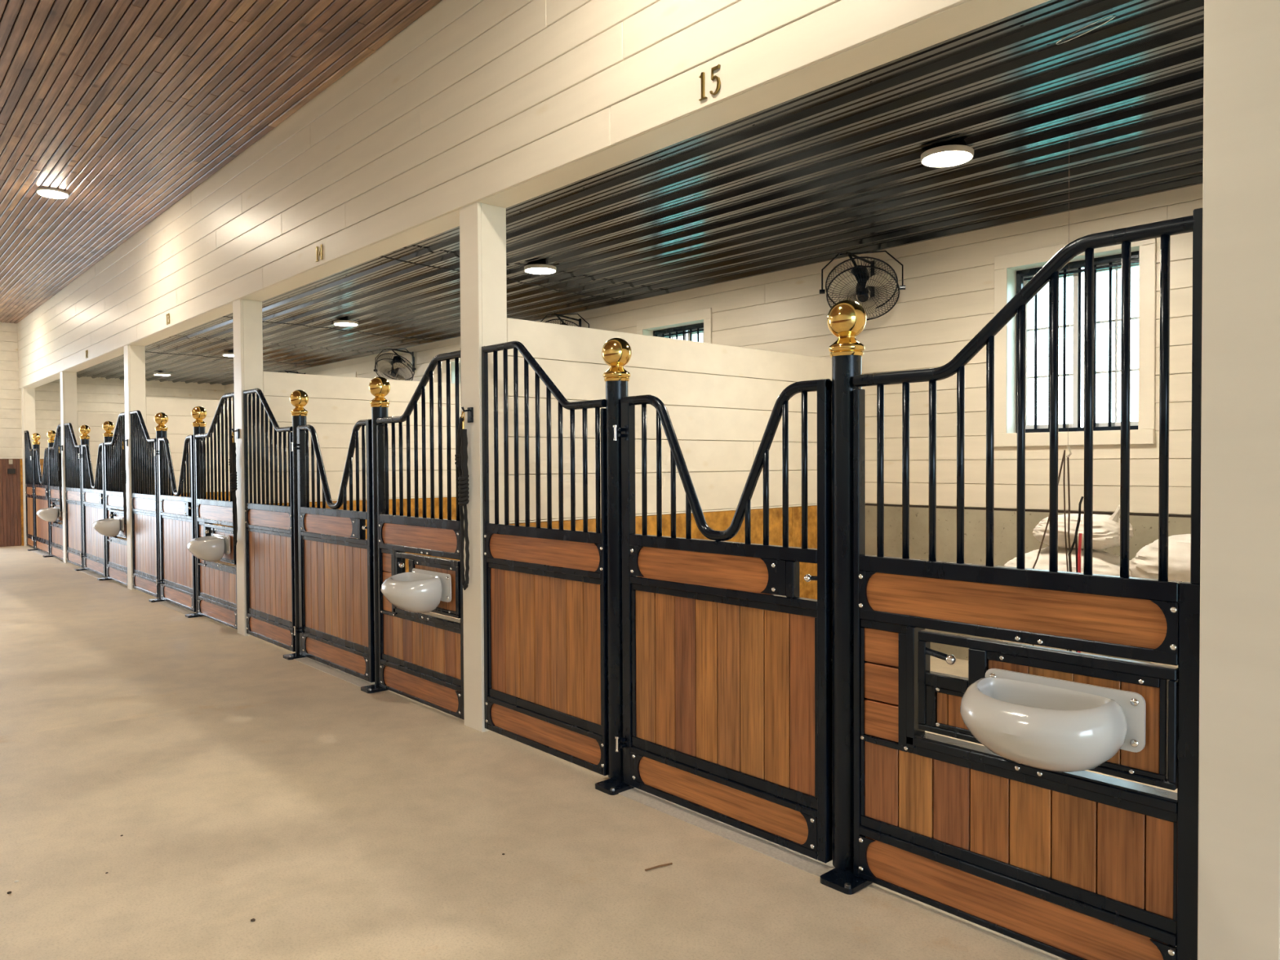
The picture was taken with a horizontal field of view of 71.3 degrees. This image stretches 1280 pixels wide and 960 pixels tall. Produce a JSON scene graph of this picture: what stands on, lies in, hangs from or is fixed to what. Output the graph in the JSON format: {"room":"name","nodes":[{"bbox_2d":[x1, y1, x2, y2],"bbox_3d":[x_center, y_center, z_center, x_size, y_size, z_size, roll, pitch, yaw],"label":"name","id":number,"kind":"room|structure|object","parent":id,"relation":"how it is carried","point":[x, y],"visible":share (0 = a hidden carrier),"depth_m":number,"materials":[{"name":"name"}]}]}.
{"room":"farm building","nodes":[
{"label":"farm building","id":0,"kind":"room"},
{"bbox_2d":[77,412,125,538],"bbox_3d":[-7.066,0.080,14.221,3.269,2.197,0.192,-1,2,-42],"label":"wall partition","id":1,"kind":"structure","parent":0,"point":[95,421],"depth_m":13.19,"materials":[{"name":"beige wood"}]},
{"bbox_2d":[0,321,224,546],"bbox_3d":[-11.604,-0.811,15.409,8.960,4.080,0.270,-1,2,-42],"label":"wall","id":2,"kind":"structure","parent":0,"point":[99,394],"depth_m":15.83,"materials":[{"name":"beige wood"}]},
{"bbox_2d":[7,468,15,473],"bbox_3d":[-11.076,-0.155,15.723,0.110,0.090,0.030,-1,2,-42],"label":"outlet box","id":3,"kind":"object","parent":2,"relation":"attached to","point":[9,470],"visible":1,"depth_m":15.71,"materials":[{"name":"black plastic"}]},
{"bbox_2d":[146,397,234,564],"bbox_3d":[-4.504,0.121,11.404,3.269,2.197,0.192,-1,2,-42],"label":"wall partition","id":4,"kind":"structure","parent":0,"point":[178,411],"depth_m":10.47,"materials":[{"name":"beige wood"}]},
{"bbox_2d":[0,0,441,323],"bbox_3d":[-2.757,-2.668,5.632,8.960,0.120,26.500,-1,2,-42],"label":"ceiling","id":5,"kind":"structure","parent":0,"point":[124,108],"depth_m":6.11,"materials":[{"name":"brown wood"}]},
{"bbox_2d":[36,187,69,198],"bbox_3d":[-5.382,-2.624,8.179,0.250,0.037,0.250,-1,2,-42],"label":"recessed light","id":6,"kind":"object","parent":5,"relation":"in","point":[51,193],"visible":1,"depth_m":8.13,"materials":[{"name":"white"}]},
{"bbox_2d":[262,371,461,612],"bbox_3d":[-1.995,0.162,8.645,3.269,2.197,0.192,-1,2,-42],"label":"wall partition","id":7,"kind":"structure","parent":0,"point":[335,404],"depth_m":7.97,"materials":[{"name":"beige wood"}]},
{"bbox_2d":[17,0,1049,389],"bbox_3d":[-2.152,-2.097,6.191,0.188,1.249,26.100,-1,2,-42],"label":"wall","id":8,"kind":"structure","parent":0,"point":[504,104],"depth_m":4.74,"materials":[{"name":"beige wood"}]},
{"bbox_2d":[165,313,169,324],"bbox_3d":[-4.669,-1.593,8.825,0.009,0.105,0.105,-1,2,-42],"label":"number","id":9,"kind":"object","parent":8,"relation":"attached to","point":[167,314],"visible":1,"depth_m":8.80,"materials":[{"name":"gold metal"}]},
{"bbox_2d":[315,244,323,262],"bbox_3d":[-2.196,-1.553,6.105,0.009,0.103,0.104,-1,2,-42],"label":"number","id":10,"kind":"object","parent":8,"relation":"attached to","point":[321,255],"visible":1,"depth_m":6.10,"materials":[{"name":"gold metal"}]},
{"bbox_2d":[698,64,720,101],"bbox_3d":[0.265,-1.514,3.400,0.009,0.105,0.107,-1,2,-42],"label":"number","id":11,"kind":"object","parent":8,"relation":"attached to","point":[702,75],"visible":1,"depth_m":3.39,"materials":[{"name":"gold metal"}]},
{"bbox_2d":[0,545,1177,959],"bbox_3d":[-2.769,1.369,5.747,8.960,0.104,26.600,-1,2,-42],"label":"floor","id":12,"kind":"structure","parent":0,"point":[241,781],"depth_m":3.44,"materials":[{"name":"concrete"}]},
{"bbox_2d":[21,387,35,546],"bbox_3d":[-10.741,-0.221,15.694,0.176,2.781,0.183,-1,2,-42],"label":"column","id":13,"kind":"structure","parent":12,"relation":"on","point":[28,394],"depth_m":15.61,"materials":[{"name":"beige paint"}]},
{"bbox_2d":[24,430,34,548],"bbox_3d":[-10.471,0.150,15.317,0.044,2.010,0.742,-1,2,-42],"label":"grille panel","id":14,"kind":"object","parent":12,"relation":"on","point":[28,448],"visible":0.99,"depth_m":15.35,"materials":[{"name":"brown wood"}]},
{"bbox_2d":[27,432,40,551],"bbox_3d":[-10.179,0.194,14.995,0.216,1.972,0.196,-1,2,-42],"label":"gate post","id":15,"kind":"object","parent":12,"relation":"on","point":[36,437],"visible":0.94,"depth_m":15.00,"materials":[{"name":"black metal"}]},
{"bbox_2d":[42,430,56,557],"bbox_3d":[-9.211,0.210,13.931,0.216,1.972,0.182,-1,2,-42],"label":"gate post","id":16,"kind":"object","parent":12,"relation":"on","point":[51,434],"visible":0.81,"depth_m":13.92,"materials":[{"name":"black metal"}]},
{"bbox_2d":[30,447,50,555],"bbox_3d":[-9.715,0.325,14.465,0.082,1.682,1.320,-1,2,-42],"label":"gate","id":17,"kind":"object","parent":16,"relation":"attached to","point":[41,484],"visible":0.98,"depth_m":14.53,"materials":[{"name":"brown wood"}]},
{"bbox_2d":[48,423,63,559],"bbox_3d":[-8.820,0.169,13.498,0.116,2.025,1.090,-1,2,-42],"label":"panel","id":18,"kind":"object","parent":12,"relation":"on","point":[55,527],"visible":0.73,"depth_m":13.58,"materials":[{"name":"black metal"}]},
{"bbox_2d":[35,506,61,521],"bbox_3d":[-8.813,0.513,13.269,0.267,0.230,0.447,-1,2,-42],"label":"bowl","id":19,"kind":"object","parent":18,"relation":"attached to","point":[48,514],"visible":1,"depth_m":13.16,"materials":[{"name":"white ceramic"}]},
{"bbox_2d":[59,371,77,563],"bbox_3d":[-8.346,-0.183,13.061,0.176,2.781,0.183,-1,2,-42],"label":"column","id":20,"kind":"structure","parent":12,"relation":"on","point":[68,411],"depth_m":12.98,"materials":[{"name":"beige paint"}]},
{"bbox_2d":[57,444,62,511],"bbox_3d":[-8.451,-0.021,13.000,0.068,0.974,0.115,-1,2,-42],"label":"lead rope","id":21,"kind":"object","parent":20,"relation":"hanging from","point":[59,463],"visible":1,"depth_m":12.97,"materials":[{"name":"black fabric"}]},
{"bbox_2d":[64,422,83,568],"bbox_3d":[-7.972,0.190,12.569,0.044,2.010,1.052,-1,2,-42],"label":"grille panel","id":22,"kind":"object","parent":12,"relation":"on","point":[72,450],"visible":0.96,"depth_m":12.59,"materials":[{"name":"black metal"}]},
{"bbox_2d":[75,425,90,570],"bbox_3d":[-7.575,0.236,12.132,0.216,1.972,0.196,-1,2,-42],"label":"gate post","id":23,"kind":"object","parent":12,"relation":"on","point":[84,430],"visible":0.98,"depth_m":12.13,"materials":[{"name":"black metal"}]},
{"bbox_2d":[97,421,114,580],"bbox_3d":[-6.645,0.251,11.109,0.216,1.972,0.182,-1,2,-42],"label":"gate post","id":24,"kind":"object","parent":12,"relation":"on","point":[108,426],"visible":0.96,"depth_m":11.10,"materials":[{"name":"black metal"}]},
{"bbox_2d":[78,442,106,577],"bbox_3d":[-7.130,0.366,11.623,0.082,1.682,1.265,-1,2,-42],"label":"gate","id":25,"kind":"object","parent":24,"relation":"attached to","point":[94,553],"visible":0.98,"depth_m":11.67,"materials":[{"name":"brown wood"}]},
{"bbox_2d":[104,412,127,586],"bbox_3d":[-6.255,0.211,10.678,0.116,2.025,1.083,-1,2,-42],"label":"panel","id":26,"kind":"object","parent":12,"relation":"on","point":[117,547],"visible":0.76,"depth_m":10.71,"materials":[{"name":"brown wood"}]},
{"bbox_2d":[92,516,124,537],"bbox_3d":[-6.249,0.555,10.450,0.267,0.230,0.447,-1,2,-42],"label":"bowl","id":27,"kind":"object","parent":26,"relation":"attached to","point":[111,527],"visible":1,"depth_m":10.35,"materials":[{"name":"white"}]},
{"bbox_2d":[124,344,146,590],"bbox_3d":[-5.784,-0.141,10.244,0.176,2.781,0.183,-1,2,-42],"label":"column","id":28,"kind":"structure","parent":12,"relation":"on","point":[134,355],"depth_m":10.16,"materials":[{"name":"beige paint"}]},
{"bbox_2d":[120,439,128,524],"bbox_3d":[-5.888,0.021,10.182,0.068,0.975,0.112,-1,2,-42],"label":"lead rope","id":29,"kind":"object","parent":28,"relation":"hanging from","point":[123,473],"visible":1,"depth_m":10.16,"materials":[{"name":"black fabric"}]},
{"bbox_2d":[129,409,158,597],"bbox_3d":[-5.419,0.231,9.762,0.044,2.010,1.024,-1,2,-42],"label":"grille panel","id":30,"kind":"object","parent":12,"relation":"on","point":[143,468],"visible":0.95,"depth_m":9.78,"materials":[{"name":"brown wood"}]},
{"bbox_2d":[148,412,168,602],"bbox_3d":[-5.032,0.277,9.336,0.216,1.972,0.196,-1,2,-42],"label":"gate post","id":31,"kind":"object","parent":12,"relation":"on","point":[161,419],"visible":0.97,"depth_m":9.34,"materials":[{"name":"black metal"}]},
{"bbox_2d":[185,406,206,617],"bbox_3d":[-4.168,0.291,8.385,0.216,1.972,0.182,-1,2,-42],"label":"gate post","id":32,"kind":"object","parent":12,"relation":"on","point":[198,413],"visible":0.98,"depth_m":8.38,"materials":[{"name":"black metal"}]},
{"bbox_2d":[153,435,195,612],"bbox_3d":[-4.619,0.407,8.863,0.082,1.682,1.167,-1,2,-42],"label":"gate","id":33,"kind":"object","parent":32,"relation":"attached to","point":[177,580],"visible":1,"depth_m":8.87,"materials":[{"name":"brown wood"}]},
{"bbox_2d":[195,391,237,629],"bbox_3d":[-3.762,0.251,7.937,0.116,2.025,1.130,-1,2,-42],"label":"panel","id":34,"kind":"object","parent":12,"relation":"on","point":[216,580],"visible":0.71,"depth_m":7.94,"materials":[{"name":"brown wood"}]},
{"bbox_2d":[186,533,230,561],"bbox_3d":[-3.751,0.595,7.704,0.267,0.230,0.447,-1,2,-42],"label":"bowl","id":35,"kind":"object","parent":34,"relation":"attached to","point":[210,548],"visible":1,"depth_m":7.61,"materials":[{"name":"white"}]},
{"bbox_2d":[232,298,263,635],"bbox_3d":[-3.275,-0.101,7.485,0.176,2.781,0.183,-1,2,-42],"label":"column","id":36,"kind":"structure","parent":12,"relation":"on","point":[246,313],"depth_m":7.41,"materials":[{"name":"beige paint"}]},
{"bbox_2d":[228,428,239,545],"bbox_3d":[-3.380,0.061,7.424,0.068,0.975,0.114,-1,2,-42],"label":"lead rope","id":37,"kind":"object","parent":36,"relation":"hanging from","point":[232,460],"visible":1,"depth_m":7.40,"materials":[{"name":"black fabric"}]},
{"bbox_2d":[243,387,295,652],"bbox_3d":[-2.916,0.272,7.010,0.044,2.010,1.006,-1,2,-42],"label":"grille panel","id":38,"kind":"object","parent":12,"relation":"on","point":[268,528],"visible":1,"depth_m":7.00,"materials":[{"name":"black metal"}]},
{"bbox_2d":[283,390,308,659],"bbox_3d":[-2.535,0.317,6.591,0.216,1.972,0.196,-1,2,-42],"label":"gate post","id":39,"kind":"object","parent":12,"relation":"on","point":[299,399],"visible":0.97,"depth_m":6.60,"materials":[{"name":"black metal"}]},
{"bbox_2d":[360,376,390,693],"bbox_3d":[-1.661,0.332,5.629,0.216,1.972,0.182,-1,2,-42],"label":"gate post","id":40,"kind":"object","parent":12,"relation":"on","point":[379,387],"visible":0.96,"depth_m":5.63,"materials":[{"name":"black metal"}]},
{"bbox_2d":[291,418,374,682],"bbox_3d":[-2.118,0.447,6.112,0.082,1.682,1.182,-1,2,-42],"label":"gate","id":41,"kind":"object","parent":40,"relation":"attached to","point":[336,576],"visible":1,"depth_m":6.08,"materials":[{"name":"brown wood"}]},
{"bbox_2d":[376,350,464,719],"bbox_3d":[-1.289,0.291,5.218,0.116,2.025,1.030,-1,2,-42],"label":"panel","id":42,"kind":"object","parent":12,"relation":"on","point":[421,655],"visible":0.86,"depth_m":5.18,"materials":[{"name":"brown wood"}]},
{"bbox_2d":[381,568,451,613],"bbox_3d":[-1.288,0.635,4.995,0.267,0.230,0.447,-1,2,-42],"label":"bowl","id":43,"kind":"object","parent":42,"relation":"attached to","point":[420,590],"visible":1,"depth_m":4.90,"materials":[{"name":"white"}]},
{"bbox_2d":[459,202,506,732],"bbox_3d":[-0.835,-0.061,4.803,0.176,2.781,0.183,-1,2,-42],"label":"column","id":44,"kind":"structure","parent":12,"relation":"on","point":[482,226],"depth_m":4.72,"materials":[{"name":"beige paint"}]},
{"bbox_2d":[454,406,473,590],"bbox_3d":[-0.939,0.101,4.740,0.068,0.975,0.110,-1,2,-42],"label":"lead rope","id":45,"kind":"object","parent":44,"relation":"hanging from","point":[461,453],"visible":1,"depth_m":4.72,"materials":[{"name":"black fabric"}]},
{"bbox_2d":[481,341,608,775],"bbox_3d":[-0.483,0.311,4.335,0.044,2.010,0.987,-1,2,-42],"label":"grille panel","id":46,"kind":"object","parent":12,"relation":"on","point":[544,589],"visible":1,"depth_m":4.31,"materials":[{"name":"black metal"}]},
{"bbox_2d":[595,337,634,795],"bbox_3d":[-0.108,0.357,3.922,0.216,1.972,0.196,-1,2,-42],"label":"gate post","id":47,"kind":"object","parent":12,"relation":"on","point":[616,353],"visible":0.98,"depth_m":3.93,"materials":[{"name":"black metal"}]},
{"bbox_2d":[644,862,672,871],"bbox_3d":[0.066,1.352,3.121,0.108,0.009,0.006,-1,1,-28],"label":"twig","id":48,"kind":"object","parent":12,"relation":"on","point":[668,864],"visible":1,"depth_m":3.12,"materials":[{"name":"brown wood"}]},
{"bbox_2d":[820,299,872,894],"bbox_3d":[0.700,0.370,3.034,0.216,1.972,0.182,-1,2,-42],"label":"gate post","id":49,"kind":"object","parent":12,"relation":"on","point":[846,319],"visible":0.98,"depth_m":3.04,"materials":[{"name":"black metal"}]},
{"bbox_2d":[613,378,832,863],"bbox_3d":[0.276,0.486,3.480,0.082,1.682,1.083,-1,2,-42],"label":"gate","id":50,"kind":"object","parent":49,"relation":"attached to","point":[727,670],"visible":1,"depth_m":3.42,"materials":[{"name":"brown wood"}]},
{"bbox_2d":[853,208,1202,959],"bbox_3d":[1.069,0.329,2.625,0.116,2.025,1.025,-1,2,-42],"label":"panel","id":51,"kind":"object","parent":12,"relation":"on","point":[1081,864],"visible":0.97,"depth_m":2.54,"materials":[{"name":"brown wood"}]},
{"bbox_2d":[960,667,1146,772],"bbox_3d":[1.070,0.673,2.403,0.267,0.230,0.447,-1,2,-42],"label":"bowl","id":52,"kind":"object","parent":51,"relation":"attached to","point":[1046,723],"visible":1,"depth_m":2.34,"materials":[{"name":"white"}]},
{"bbox_2d":[1197,0,1279,959],"bbox_3d":[1.518,-0.024,2.216,0.176,2.781,0.172,-1,2,-42],"label":"column","id":53,"kind":"structure","parent":12,"relation":"on","point":[1238,888],"depth_m":2.16,"materials":[{"name":"beige paint"}]},
{"bbox_3d":[2.406,1.145,5.017,0.525,0.324,0.713,-1,2,-42],"label":"sack","id":54,"kind":"object","parent":12,"relation":"on","visible":0},
{"bbox_2d":[1002,640,1111,657],"bbox_3d":[2.376,0.827,5.014,0.525,0.296,0.701,-1,2,-42],"label":"sack","id":55,"kind":"object","parent":54,"relation":"on","point":[1002,640],"visible":0.05,"depth_m":4.85,"materials":[{"name":"white fabric"}]},
{"bbox_2d":[1004,546,1132,577],"bbox_3d":[2.402,0.526,4.965,0.498,0.295,0.701,-1,2,-42],"label":"sack","id":56,"kind":"object","parent":55,"relation":"on","point":[1104,562],"visible":0.24,"depth_m":4.81,"materials":[{"name":"white fabric"}]},
{"bbox_2d":[1032,504,1133,549],"bbox_3d":[2.454,0.249,4.938,0.425,0.252,0.472,-1,2,-42],"label":"sack","id":57,"kind":"object","parent":56,"relation":"on","point":[1106,528],"visible":0.65,"depth_m":4.79,"materials":[{"name":"white fabric"}]},
{"bbox_3d":[2.895,1.139,4.450,0.575,0.344,0.667,-1,2,-42],"label":"sack","id":58,"kind":"object","parent":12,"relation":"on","visible":0},
{"bbox_2d":[1151,662,1177,666],"bbox_3d":[2.867,0.796,4.438,0.589,0.341,0.691,-1,2,-42],"label":"sack","id":59,"kind":"object","parent":58,"relation":"on","point":[1151,662],"visible":0.02,"depth_m":4.42,"materials":[{"name":"white fabric"}]},
{"bbox_2d":[1128,533,1191,582],"bbox_3d":[2.857,0.447,4.441,0.562,0.350,0.700,-1,2,-42],"label":"sack","id":60,"kind":"object","parent":59,"relation":"on","point":[1144,564],"visible":0.31,"depth_m":4.41,"materials":[{"name":"white fabric"}]},
{"bbox_2d":[76,0,1204,385],"bbox_3d":[-2.382,-1.836,9.229,3.595,0.107,21.300,-1,2,-42],"label":"ceiling","id":61,"kind":"structure","parent":0,"point":[821,174],"depth_m":5.24,"materials":[{"name":"black metal"}]},
{"bbox_2d":[153,373,170,375],"bbox_3d":[-8.412,-1.861,15.708,0.265,0.030,0.265,-1,2,-42],"label":"recessed light","id":62,"kind":"object","parent":61,"relation":"in","point":[154,374],"visible":1,"depth_m":15.63,"materials":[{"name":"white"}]},
{"bbox_2d":[222,352,233,356],"bbox_3d":[-5.923,-1.820,12.971,0.265,0.030,0.265,-1,2,-42],"label":"recessed light","id":63,"kind":"object","parent":61,"relation":"in","point":[227,354],"visible":0.52,"depth_m":12.85,"materials":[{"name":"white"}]},
{"bbox_2d":[145,351,319,365],"bbox_3d":[-6.101,-1.813,13.298,0.099,0.022,2.704,1,2,45],"label":"cable","id":64,"kind":"object","parent":61,"relation":"attached to","point":[145,351],"visible":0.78,"depth_m":13.08,"materials":[{"name":"black rubber"}]},
{"bbox_2d":[222,315,438,340],"bbox_3d":[-3.565,-1.772,10.510,0.099,0.022,2.704,1,2,45],"label":"cable","id":65,"kind":"object","parent":61,"relation":"attached to","point":[223,316],"visible":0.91,"depth_m":10.51,"materials":[{"name":"black rubber"}]},
{"bbox_2d":[333,320,358,326],"bbox_3d":[-3.339,-1.779,10.131,0.265,0.030,0.265,-1,2,-42],"label":"recessed light","id":66,"kind":"object","parent":61,"relation":"in","point":[339,322],"visible":1,"depth_m":10.07,"materials":[{"name":"white"}]},
{"bbox_2d":[380,255,629,301],"bbox_3d":[-1.089,-1.732,7.787,0.099,0.022,2.704,1,2,45],"label":"cable","id":67,"kind":"object","parent":61,"relation":"attached to","point":[381,255],"visible":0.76,"depth_m":7.81,"materials":[{"name":"black rubber"}]},
{"bbox_2d":[524,263,556,274],"bbox_3d":[-0.823,-1.738,7.364,0.265,0.030,0.265,-1,2,-42],"label":"recessed light","id":68,"kind":"object","parent":61,"relation":"in","point":[538,268],"visible":1,"depth_m":7.31,"materials":[{"name":"white plastic"}]},
{"bbox_2d":[920,144,973,167],"bbox_3d":[1.613,-1.699,4.686,0.265,0.030,0.265,-1,2,-42],"label":"recessed light","id":69,"kind":"object","parent":61,"relation":"in","point":[945,156],"visible":1,"depth_m":4.64,"materials":[{"name":"white plastic"}]},
{"bbox_2d":[1031,165,1083,653],"bbox_3d":[2.118,-0.321,4.521,0.014,2.780,0.253,-1,2,-42],"label":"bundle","id":70,"kind":"object","parent":61,"relation":"hanging from","point":[1075,540],"visible":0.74,"depth_m":4.49,"materials":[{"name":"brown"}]},
{"bbox_2d":[1056,14,1115,44],"bbox_3d":[1.622,-1.639,3.249,0.143,0.063,0.204,-1,2,-42],"label":"wire loop","id":71,"kind":"object","parent":61,"relation":"hanging from","point":[1057,43],"visible":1,"depth_m":3.25,"materials":[{"name":"silver metal"}]},
{"bbox_2d":[506,317,831,599],"bbox_3d":[0.444,0.201,5.963,3.269,2.197,0.192,-1,2,-42],"label":"wall partition","id":72,"kind":"structure","parent":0,"point":[719,400],"depth_m":5.69,"materials":[{"name":"beige wood"}]},
{"bbox_2d":[224,183,1203,663],"bbox_3d":[-1.217,-0.334,10.446,0.325,3.210,21.500,-1,2,-42],"label":"wall","id":73,"kind":"structure","parent":0,"point":[947,299],"depth_m":6.42,"materials":[{"name":"wood"}]},
{"bbox_2d":[278,370,305,373],"bbox_3d":[-5.779,-1.561,14.681,0.540,0.502,0.507,-1,1,-22],"label":"wall fan","id":74,"kind":"object","parent":73,"relation":"attached to","point":[286,371],"visible":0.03,"depth_m":14.79,"materials":[{"name":"black metal"}]},
{"bbox_2d":[333,371,356,377],"bbox_3d":[-4.566,-1.001,14.049,0.290,1.310,1.010,-1,2,-42],"label":"window","id":75,"kind":"structure","parent":73,"relation":"in","point":[351,374],"depth_m":13.73,"materials":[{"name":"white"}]},
{"bbox_2d":[373,348,416,381],"bbox_3d":[-3.263,-1.520,11.915,0.540,0.502,0.507,-1,1,-22],"label":"wall fan","id":76,"kind":"object","parent":73,"relation":"attached to","point":[384,366],"visible":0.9,"depth_m":11.88,"materials":[{"name":"black metal"}]},
{"bbox_2d":[449,358,460,383],"bbox_3d":[-2.056,-0.961,11.290,0.290,1.310,1.010,-1,2,-42],"label":"window","id":77,"kind":"structure","parent":73,"relation":"in","point":[452,361],"depth_m":11.52,"materials":[{"name":"white glass"}]},
{"bbox_2d":[540,313,589,328],"bbox_3d":[-0.787,-1.480,9.193,0.540,0.502,0.507,-1,1,-22],"label":"wall fan","id":78,"kind":"object","parent":73,"relation":"attached to","point":[558,316],"visible":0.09,"depth_m":9.25,"materials":[{"name":"black metal"}]},
{"bbox_2d":[636,307,711,343],"bbox_3d":[0.403,-0.921,8.586,0.290,1.310,1.010,-1,2,-42],"label":"window","id":79,"kind":"structure","parent":73,"relation":"in","point":[686,324],"depth_m":8.52,"materials":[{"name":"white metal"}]},
{"bbox_2d":[223,182,1203,385],"bbox_3d":[-1.286,-1.820,10.227,0.030,0.028,21.300,-1,2,-42],"label":"trim","id":80,"kind":"structure","parent":73,"relation":"attached to","point":[1200,183],"depth_m":6.72,"materials":[{"name":"black metal"}]},
{"bbox_2d":[819,250,905,320],"bbox_3d":[1.635,-1.442,6.529,0.540,0.502,0.507,-1,1,-22],"label":"wall fan","id":81,"kind":"object","parent":73,"relation":"attached to","point":[856,283],"visible":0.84,"depth_m":6.49,"materials":[{"name":"black metal"}]},
{"bbox_2d":[994,238,1155,446],"bbox_3d":[2.876,-0.881,5.867,0.290,1.310,1.010,-1,2,-42],"label":"window","id":82,"kind":"structure","parent":73,"relation":"in","point":[1012,271],"depth_m":5.90,"materials":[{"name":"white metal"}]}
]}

